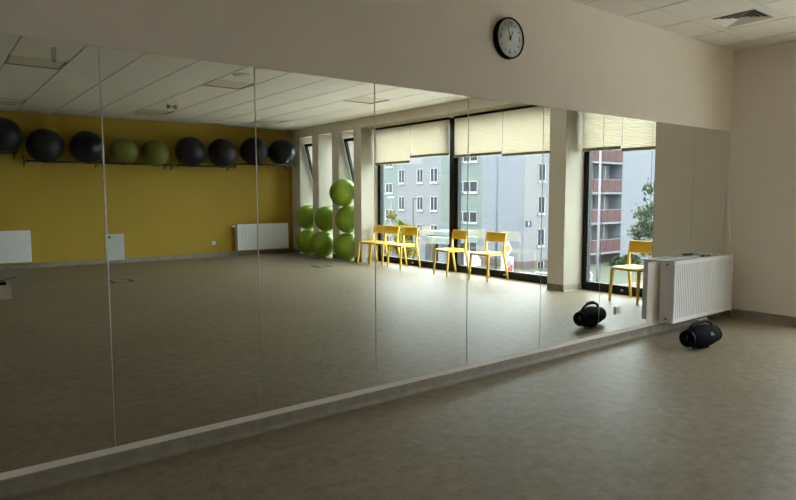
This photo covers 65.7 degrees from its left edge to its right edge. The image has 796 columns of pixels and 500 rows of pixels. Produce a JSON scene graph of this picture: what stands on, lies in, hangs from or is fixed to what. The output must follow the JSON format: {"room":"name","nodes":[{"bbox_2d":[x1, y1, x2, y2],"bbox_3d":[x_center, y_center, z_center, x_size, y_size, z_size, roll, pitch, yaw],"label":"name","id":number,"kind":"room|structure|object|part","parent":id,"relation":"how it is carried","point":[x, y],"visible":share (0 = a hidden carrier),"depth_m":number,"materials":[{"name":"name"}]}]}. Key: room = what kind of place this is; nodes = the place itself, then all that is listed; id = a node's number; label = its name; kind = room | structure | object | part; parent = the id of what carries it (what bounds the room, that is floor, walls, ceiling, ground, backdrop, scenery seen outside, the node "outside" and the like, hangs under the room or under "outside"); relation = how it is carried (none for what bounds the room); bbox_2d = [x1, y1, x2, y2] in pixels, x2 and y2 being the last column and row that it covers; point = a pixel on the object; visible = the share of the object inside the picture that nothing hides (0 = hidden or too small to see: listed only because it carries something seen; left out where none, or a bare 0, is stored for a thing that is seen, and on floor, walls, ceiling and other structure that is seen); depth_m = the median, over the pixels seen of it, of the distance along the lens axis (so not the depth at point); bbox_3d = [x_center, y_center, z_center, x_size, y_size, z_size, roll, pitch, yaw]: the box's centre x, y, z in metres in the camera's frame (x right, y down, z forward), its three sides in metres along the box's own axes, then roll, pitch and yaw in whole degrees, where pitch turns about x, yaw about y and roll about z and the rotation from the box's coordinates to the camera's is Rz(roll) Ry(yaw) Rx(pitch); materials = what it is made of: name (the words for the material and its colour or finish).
{"room":"fitness studio","nodes":[
{"label":"fitness studio","id":0,"kind":"room"},
{"bbox_2d":[0,0,733,479],"bbox_3d":[-0.005,-0.596,4.113,10.140,3.146,0.200,-4,6,-37],"label":"wall","id":1,"kind":"structure","parent":0,"point":[575,56],"depth_m":4.11,"materials":[{"name":"beige paint"}]},
{"bbox_2d":[0,33,114,472],"bbox_3d":[-1.713,0.031,2.713,0.801,1.928,0.006,-4,6,-37],"label":"mirror panel","id":2,"kind":"object","parent":1,"relation":"attached to","point":[56,381],"visible":1,"depth_m":2.81,"materials":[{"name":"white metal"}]},
{"bbox_2d":[99,46,260,445],"bbox_3d":[-1.087,-0.012,3.193,0.773,1.928,0.006,-4,6,-37],"label":"mirror panel","id":3,"kind":"object","parent":1,"relation":"attached to","point":[179,148],"visible":1,"depth_m":3.16,"materials":[{"name":"white metal"}]},
{"bbox_2d":[254,67,375,412],"bbox_3d":[-0.463,-0.054,3.673,0.798,1.928,0.006,-4,6,-37],"label":"mirror panel","id":4,"kind":"object","parent":1,"relation":"attached to","point":[315,150],"visible":1,"depth_m":3.65,"materials":[{"name":"white metal"}]},
{"bbox_2d":[0,312,723,499],"bbox_3d":[-0.065,0.951,4.050,9.400,0.075,0.034,-4,6,-37],"label":"baseboard","id":5,"kind":"structure","parent":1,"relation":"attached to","point":[18,485],"depth_m":3.57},
{"bbox_2d":[374,83,467,385],"bbox_3d":[0.174,-0.098,4.163,0.806,1.928,0.006,-4,6,-37],"label":"mirror panel","id":6,"kind":"object","parent":1,"relation":"attached to","point":[421,136],"visible":1,"depth_m":4.14,"materials":[{"name":"white metal"}]},
{"bbox_2d":[466,96,543,364],"bbox_3d":[0.817,-0.142,4.657,0.812,1.928,0.006,-4,6,-37],"label":"mirror panel","id":7,"kind":"object","parent":1,"relation":"attached to","point":[504,187],"visible":1,"depth_m":4.63,"materials":[{"name":"white metal"}]},
{"bbox_2d":[493,17,523,59],"bbox_3d":[0.811,-1.546,4.507,0.294,0.294,0.044,-4,6,-37],"label":"wall clock","id":8,"kind":"object","parent":1,"relation":"attached to","point":[508,36],"visible":1,"depth_m":4.49,"materials":[{"name":"black plastic"}]},
{"bbox_2d":[539,106,603,347],"bbox_3d":[1.458,-0.186,5.149,0.799,1.928,0.006,-4,6,-37],"label":"mirror panel","id":9,"kind":"object","parent":1,"relation":"attached to","point":[572,164],"visible":1,"depth_m":5.13,"materials":[{"name":"white metal"}]},
{"bbox_2d":[598,114,652,334],"bbox_3d":[2.084,-0.229,5.631,0.778,1.928,0.006,-4,6,-37],"label":"mirror panel","id":10,"kind":"object","parent":1,"relation":"attached to","point":[627,142],"visible":1,"depth_m":5.61,"materials":[{"name":"white metal"}]},
{"bbox_2d":[615,306,620,314],"bbox_3d":[2.003,0.550,5.620,0.074,0.074,0.016,-4,6,-37],"label":"power socket","id":11,"kind":"object","parent":10,"relation":"attached to","point":[617,308],"visible":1,"depth_m":5.61,"materials":[{"name":"white plastic"}]},
{"bbox_2d":[648,121,693,262],"bbox_3d":[2.702,-0.566,6.080,0.777,1.336,0.006,-4,6,-37],"label":"mirror panel","id":12,"kind":"object","parent":1,"relation":"attached to","point":[672,144],"visible":0.94,"depth_m":6.06,"materials":[{"name":"white metal"}]},
{"bbox_2d":[571,0,795,50],"bbox_3d":[3.014,-1.572,-0.181,9.382,0.030,10.123,-4,6,-37],"label":"ceiling","id":13,"kind":"structure","parent":1,"relation":"attached to","point":[676,16],"depth_m":5.38,"materials":[{"name":"white tile"}]},
{"bbox_2d":[658,253,732,323],"bbox_3d":[3.072,0.372,6.342,1.222,0.601,0.169,-4,6,-37],"label":"panel radiator","id":14,"kind":"object","parent":1,"relation":"attached to","point":[692,287],"visible":0.96,"depth_m":6.15,"materials":[{"name":"white metal"}]},
{"bbox_3d":[2.597,0.405,5.972,0.002,0.601,0.136,-4,6,-37],"label":"panel","id":15,"kind":"part","parent":14,"relation":"part of","materials":[{"name":"white metal"}]},
{"bbox_2d":[660,254,728,260],"bbox_3d":[3.073,0.079,6.314,1.210,0.012,0.134,-4,6,-37],"label":"grille","id":16,"kind":"object","parent":14,"relation":"attached to","point":[722,256],"depth_m":6.30,"materials":[{"name":"white metal"}]},
{"bbox_2d":[689,127,729,256],"bbox_3d":[3.319,-0.608,6.555,0.777,1.336,0.006,-4,6,-37],"label":"mirror panel","id":17,"kind":"object","parent":1,"relation":"attached to","point":[711,146],"visible":0.89,"depth_m":6.54,"materials":[{"name":"white metal"}]},
{"bbox_2d":[2,316,795,499],"bbox_3d":[3.154,1.418,0.183,10.140,0.200,10.530,-4,6,-37],"label":"floor","id":18,"kind":"structure","parent":0,"point":[655,416],"depth_m":3.37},
{"bbox_2d":[679,318,721,348],"bbox_3d":[2.676,0.732,5.439,0.426,0.261,0.208,-3,6,-32],"label":"speaker","id":19,"kind":"object","parent":18,"relation":"on","point":[701,336],"visible":1,"depth_m":5.36},
{"bbox_3d":[2.675,0.662,5.435,0.353,0.102,0.022,-3,6,-32],"label":"carry handle","id":20,"kind":"part","parent":19,"relation":"part of","materials":[{"name":"black plastic"}]},
{"bbox_2d":[728,185,731,316],"bbox_3d":[3.656,0.015,6.795,0.021,1.450,0.108,-3,6,-34],"label":"leaning pole","id":21,"kind":"object","parent":18,"relation":"on","point":[729,235],"visible":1,"depth_m":6.78,"materials":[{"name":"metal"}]},
{"bbox_2d":[725,40,795,316],"bbox_3d":[6.943,-0.508,2.953,0.520,3.146,10.130,-4,6,-37],"label":"wall","id":22,"kind":"structure","parent":0,"point":[762,159],"depth_m":6.51,"materials":[{"name":"beige paint"}]},
{"bbox_2d":[723,308,795,325],"bbox_3d":[3.903,0.717,6.566,0.030,0.092,0.880,-4,6,-37],"label":"baseboard","id":23,"kind":"structure","parent":22,"relation":"attached to","point":[737,313],"depth_m":6.59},
{"bbox_3d":[3.148,-1.706,-0.088,10.140,0.220,10.530,-4,6,-37],"label":"ceiling","id":24,"kind":"structure","parent":0,"visible":0},
{"bbox_2d":[692,4,787,30],"bbox_3d":[3.029,-2.061,5.462,0.577,0.030,0.574,-4,6,-37],"label":"ceiling vent","id":25,"kind":"object","parent":24,"relation":"in","point":[757,14],"visible":1,"depth_m":5.46,"materials":[{"name":"white metal"}]}
]}

